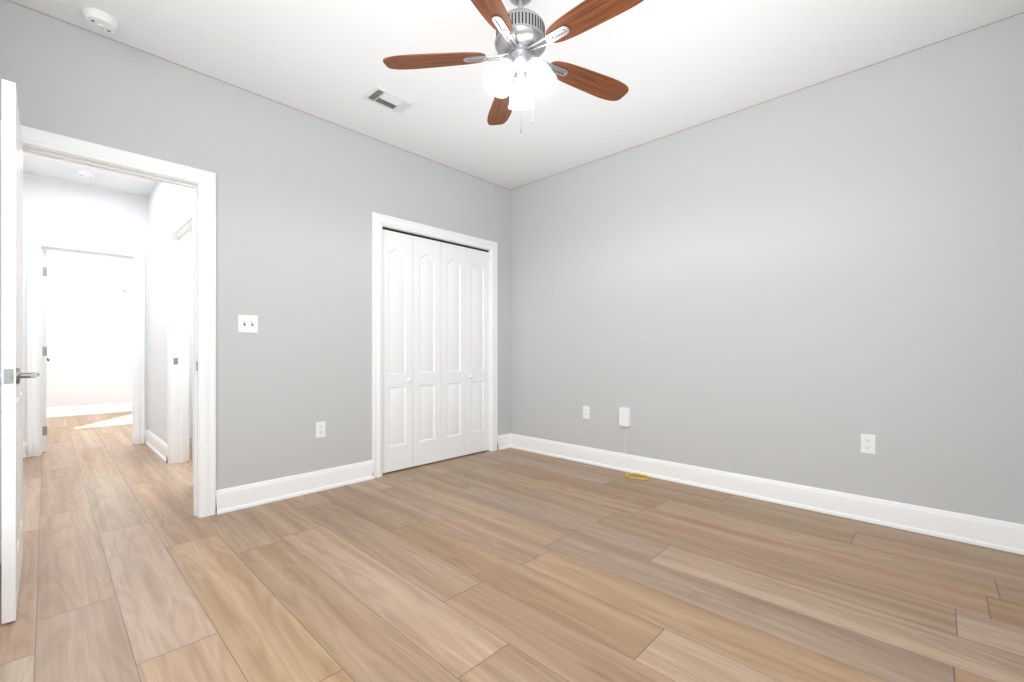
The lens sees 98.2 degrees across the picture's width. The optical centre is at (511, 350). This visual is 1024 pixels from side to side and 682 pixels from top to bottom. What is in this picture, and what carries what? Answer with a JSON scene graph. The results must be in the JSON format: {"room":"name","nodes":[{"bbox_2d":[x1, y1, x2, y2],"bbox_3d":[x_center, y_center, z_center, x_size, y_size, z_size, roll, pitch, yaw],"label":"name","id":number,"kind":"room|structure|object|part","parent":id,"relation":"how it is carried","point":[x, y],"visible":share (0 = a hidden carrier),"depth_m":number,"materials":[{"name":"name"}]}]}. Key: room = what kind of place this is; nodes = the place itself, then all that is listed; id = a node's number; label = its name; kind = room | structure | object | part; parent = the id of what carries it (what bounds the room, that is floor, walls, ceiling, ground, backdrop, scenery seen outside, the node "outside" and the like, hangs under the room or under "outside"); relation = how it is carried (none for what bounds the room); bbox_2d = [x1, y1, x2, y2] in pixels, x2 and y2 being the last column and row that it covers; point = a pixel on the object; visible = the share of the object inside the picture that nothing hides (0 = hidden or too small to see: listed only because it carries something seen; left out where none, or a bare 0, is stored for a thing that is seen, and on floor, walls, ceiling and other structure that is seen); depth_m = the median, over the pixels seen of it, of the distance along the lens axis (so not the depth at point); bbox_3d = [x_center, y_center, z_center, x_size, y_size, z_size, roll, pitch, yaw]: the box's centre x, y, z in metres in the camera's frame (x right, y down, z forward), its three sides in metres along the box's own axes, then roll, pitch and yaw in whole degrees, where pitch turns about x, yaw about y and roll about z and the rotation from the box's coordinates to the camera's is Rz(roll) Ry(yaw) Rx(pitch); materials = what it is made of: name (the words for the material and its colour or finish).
{"room":"empty bedroom","nodes":[
{"label":"empty bedroom","id":0,"kind":"room"},
{"bbox_2d":[43,249,131,407],"bbox_3d":[-6.850,-0.343,7.192,0.120,2.740,5.000,0,0,44],"label":"wall","id":1,"kind":"structure","parent":0,"point":[89,321],"depth_m":7.14,"materials":[{"name":"white paint"}]},
{"bbox_2d":[82,384,87,390],"bbox_3d":[-6.838,0.597,7.112,0.007,0.115,0.070,0,0,44],"label":"outlet","id":2,"kind":"object","parent":1,"relation":"attached to","point":[84,387],"visible":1,"depth_m":7.11,"materials":[{"name":"white plastic"}]},
{"bbox_2d":[47,403,131,417],"bbox_3d":[-6.796,0.954,7.141,0.028,0.146,4.760,0,0,44],"label":"baseboard","id":3,"kind":"structure","parent":1,"relation":"attached to","point":[85,410],"depth_m":7.11,"materials":[{"name":"white wood"}]},
{"bbox_2d":[23,172,191,441],"bbox_3d":[-4.300,-0.343,4.765,0.120,2.740,5.000,0,0,44],"label":"wall","id":4,"kind":"structure","parent":0,"point":[62,209],"depth_m":4.58,"materials":[{"name":"white paint"}]},
{"bbox_2d":[43,250,49,451],"bbox_3d":[-4.960,0.004,4.673,0.705,2.030,0.134,0,0,44],"label":"door","id":5,"kind":"structure","parent":4,"relation":"in","point":[45,358],"depth_m":4.46,"materials":[{"name":"white wood"}]},
{"bbox_2d":[27,235,144,456],"bbox_3d":[-4.418,-0.044,4.641,0.156,2.142,0.884,0,0,44],"label":"door frame","id":6,"kind":"structure","parent":4,"relation":"attached to","point":[36,245],"depth_m":4.41,"materials":[{"name":"white wood"}]},
{"bbox_2d":[148,181,192,443],"bbox_3d":[-2.944,-0.343,3.970,2.940,2.740,0.120,0,0,44],"label":"wall","id":7,"kind":"structure","parent":0,"point":[169,205],"depth_m":4.45,"materials":[{"name":"white paint"}]},
{"bbox_2d":[145,430,166,461],"bbox_3d":[-3.611,0.954,4.504,1.238,0.146,0.028,0,0,44],"label":"baseboard","id":8,"kind":"structure","parent":7,"relation":"attached to","point":[156,444],"depth_m":4.48,"materials":[{"name":"white wood"}]},
{"bbox_2d":[167,205,192,485],"bbox_3d":[-2.720,-0.044,3.756,1.084,2.142,0.156,0,0,44],"label":"door frame","id":9,"kind":"structure","parent":7,"relation":"attached to","point":[179,232],"depth_m":4.05,"materials":[{"name":"white wood"}]},
{"bbox_2d":[0,0,509,512],"bbox_3d":[-1.350,-0.343,3.426,0.120,2.740,3.970,0,0,44],"label":"wall","id":10,"kind":"structure","parent":0,"point":[300,196],"depth_m":3.04,"materials":[{"name":"grey paint"}]},
{"bbox_2d":[0,79,39,623],"bbox_3d":[-2.161,0.004,1.924,0.772,2.030,0.158,0,0,44],"label":"bedroom door","id":11,"kind":"structure","parent":10,"relation":"in","point":[12,375],"depth_m":1.67,"materials":[{"name":"white wood"}]},
{"bbox_2d":[0,120,215,563],"bbox_3d":[-2.236,-0.044,2.495,0.156,2.142,0.944,0,0,44],"label":"door frame","id":12,"kind":"structure","parent":10,"relation":"attached to","point":[201,183],"depth_m":2.73,"materials":[{"name":"white wood"}]},
{"bbox_2d":[238,315,257,332],"bbox_3d":[-1.734,-0.176,2.921,0.019,0.116,0.116,0,0,44],"label":"light switch","id":13,"kind":"object","parent":10,"relation":"attached to","point":[247,323],"visible":1,"depth_m":2.92,"materials":[{"name":"white plastic"}]},
{"bbox_2d":[7,0,508,189],"bbox_3d":[-1.306,-1.712,3.384,0.003,0.003,3.730,0,0,44],"label":"trim","id":14,"kind":"structure","parent":10,"relation":"attached to","point":[474,176],"depth_m":2.78,"materials":[{"name":"grey"}]},
{"bbox_2d":[216,460,373,514],"bbox_3d":[-1.487,0.954,3.175,0.028,0.146,1.074,0,0,44],"label":"baseboard","id":15,"kind":"structure","parent":10,"relation":"attached to","point":[263,492],"depth_m":3.10,"materials":[{"name":"white wood"}]},
{"bbox_2d":[316,421,325,437],"bbox_3d":[-1.409,0.582,3.272,0.007,0.115,0.070,0,0,44],"label":"outlet","id":16,"kind":"object","parent":10,"relation":"attached to","point":[320,429],"visible":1,"depth_m":3.27,"materials":[{"name":"white plastic"}]},
{"bbox_2d":[382,229,412,472],"bbox_3d":[-0.973,0.006,3.767,0.067,2.018,0.302,0,0,44],"label":"closet door","id":17,"kind":"structure","parent":10,"relation":"in","point":[397,350],"depth_m":3.77,"materials":[{"name":"white wood"}]},
{"bbox_2d":[413,236,440,466],"bbox_3d":[-0.775,0.006,3.999,0.034,2.018,0.302,0,0,44],"label":"closet door","id":18,"kind":"structure","parent":10,"relation":"in","point":[426,351],"depth_m":3.98,"materials":[{"name":"white wood"}]},
{"bbox_2d":[372,212,497,477],"bbox_3d":[-0.679,-0.044,4.117,0.138,2.142,1.405,0,0,44],"label":"trim","id":19,"kind":"structure","parent":10,"relation":"attached to","point":[379,221],"depth_m":3.76,"materials":[{"name":"white wood"}]},
{"bbox_2d":[382,227,488,474],"bbox_3d":[-0.667,0.003,4.106,0.030,2.049,1.219,0,0,44],"label":"trim","id":20,"kind":"structure","parent":10,"relation":"attached to","point":[434,240],"depth_m":4.03,"materials":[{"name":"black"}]},
{"bbox_2d":[441,242,465,459],"bbox_3d":[-0.565,0.006,4.219,0.034,2.018,0.302,0,0,44],"label":"closet door","id":21,"kind":"structure","parent":10,"relation":"in","point":[453,351],"depth_m":4.21,"materials":[{"name":"white wood"}]},
{"bbox_2d":[466,248,488,454],"bbox_3d":[-0.343,0.006,4.428,0.067,2.018,0.302,0,0,44],"label":"closet door","id":22,"kind":"structure","parent":10,"relation":"in","point":[477,350],"depth_m":4.43,"materials":[{"name":"white wood"}]},
{"bbox_2d":[0,411,1023,681],"bbox_3d":[-2.852,1.077,3.799,10.750,0.100,5.800,0,0,44],"label":"floor","id":23,"kind":"structure","parent":0,"point":[510,565],"depth_m":1.96,"materials":[{"name":"brown wood"}]},
{"bbox_2d":[10,0,1023,196],"bbox_3d":[-2.852,-1.763,3.799,10.750,0.100,5.800,0,0,44],"label":"ceiling","id":24,"kind":"structure","parent":0,"point":[674,66],"depth_m":2.58,"materials":[{"name":"white paint"}]},
{"bbox_2d":[76,170,94,177],"bbox_3d":[-4.097,-1.690,4.267,0.130,0.046,0.130,0,0,44],"label":"smoke detector","id":25,"kind":"object","parent":24,"relation":"attached to","point":[85,174],"visible":1,"depth_m":4.24,"materials":[{"name":"white plastic"}]},
{"bbox_2d":[82,8,118,32],"bbox_3d":[-2.118,-1.690,2.286,0.140,0.046,0.140,0,0,44],"label":"smoke detector","id":26,"kind":"object","parent":24,"relation":"attached to","point":[100,20],"visible":1,"depth_m":2.26,"materials":[{"name":"white plastic"}]},
{"bbox_2d":[362,85,414,114],"bbox_3d":[-0.842,-1.708,3.039,0.197,0.010,0.300,0,0,44],"label":"ceiling vent","id":27,"kind":"object","parent":24,"relation":"in","point":[386,99],"visible":1,"depth_m":3.02,"materials":[{"name":"white metal"}]},
{"bbox_2d":[383,0,643,132],"bbox_3d":[0.080,-1.357,2.072,1.232,0.712,1.280,0,0,44],"label":"ceiling fan","id":28,"kind":"object","parent":24,"relation":"hanging from","point":[522,41],"visible":1,"depth_m":2.07,"materials":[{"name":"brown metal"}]},
{"label":"blade","id":29,"kind":"part","parent":28,"relation":"part of","materials":[{"name":"brown wood"}]},
{"bbox_3d":[-0.127,-1.401,1.722,0.138,0.006,0.500,11,4,23],"label":"blade","id":30,"kind":"part","parent":28,"relation":"part of","materials":[{"name":"brown wood"}]},
{"bbox_3d":[-0.047,-1.401,2.507,0.138,0.006,0.500,-10,2,-12],"label":"blade","id":31,"kind":"part","parent":28,"relation":"part of","materials":[{"name":"brown wood"}]},
{"bbox_3d":[0.399,-1.401,2.311,0.500,0.006,0.138,0,-10,-30],"label":"blade","id":32,"kind":"part","parent":28,"relation":"part of","materials":[{"name":"brown wood"}]},
{"label":"blade","id":33,"kind":"part","parent":28,"relation":"part of","materials":[{"name":"brown wood"}]},
{"bbox_2d":[510,13,1023,523],"bbox_3d":[1.093,-0.343,3.758,4.720,2.740,0.120,0,0,44],"label":"wall","id":34,"kind":"structure","parent":0,"point":[810,285],"depth_m":2.87,"materials":[{"name":"grey paint"}]},
{"bbox_2d":[583,406,589,418],"bbox_3d":[0.680,0.565,4.063,0.070,0.115,0.007,0,0,44],"label":"outlet","id":35,"kind":"object","parent":34,"relation":"attached to","point":[586,412],"visible":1,"depth_m":4.06,"materials":[{"name":"white plastic"}]},
{"bbox_2d":[619,407,649,479],"bbox_3d":[0.987,0.757,3.652,0.317,0.540,0.178,0,0,44],"label":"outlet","id":36,"kind":"object","parent":34,"relation":"attached to","point":[624,416],"depth_m":3.75,"materials":[{"name":"white plastic"}]},
{"bbox_2d":[504,433,1023,554],"bbox_3d":[1.306,0.954,3.453,3.690,0.146,0.028,0,0,44],"label":"baseboard","id":37,"kind":"structure","parent":34,"relation":"attached to","point":[987,532],"depth_m":2.86,"materials":[{"name":"white wood"}]},
{"bbox_2d":[511,12,1023,189],"bbox_3d":[1.326,-1.712,3.452,3.660,0.003,0.003,0,0,44],"label":"trim","id":38,"kind":"structure","parent":34,"relation":"attached to","point":[1023,12],"depth_m":2.88,"materials":[{"name":"grey paint"}]},
{"bbox_2d":[861,434,875,453],"bbox_3d":[2.142,0.562,2.671,0.070,0.115,0.007,0,0,44],"label":"outlet","id":39,"kind":"object","parent":34,"relation":"attached to","point":[868,443],"visible":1,"depth_m":2.67,"materials":[{"name":"white plastic"}]}
]}

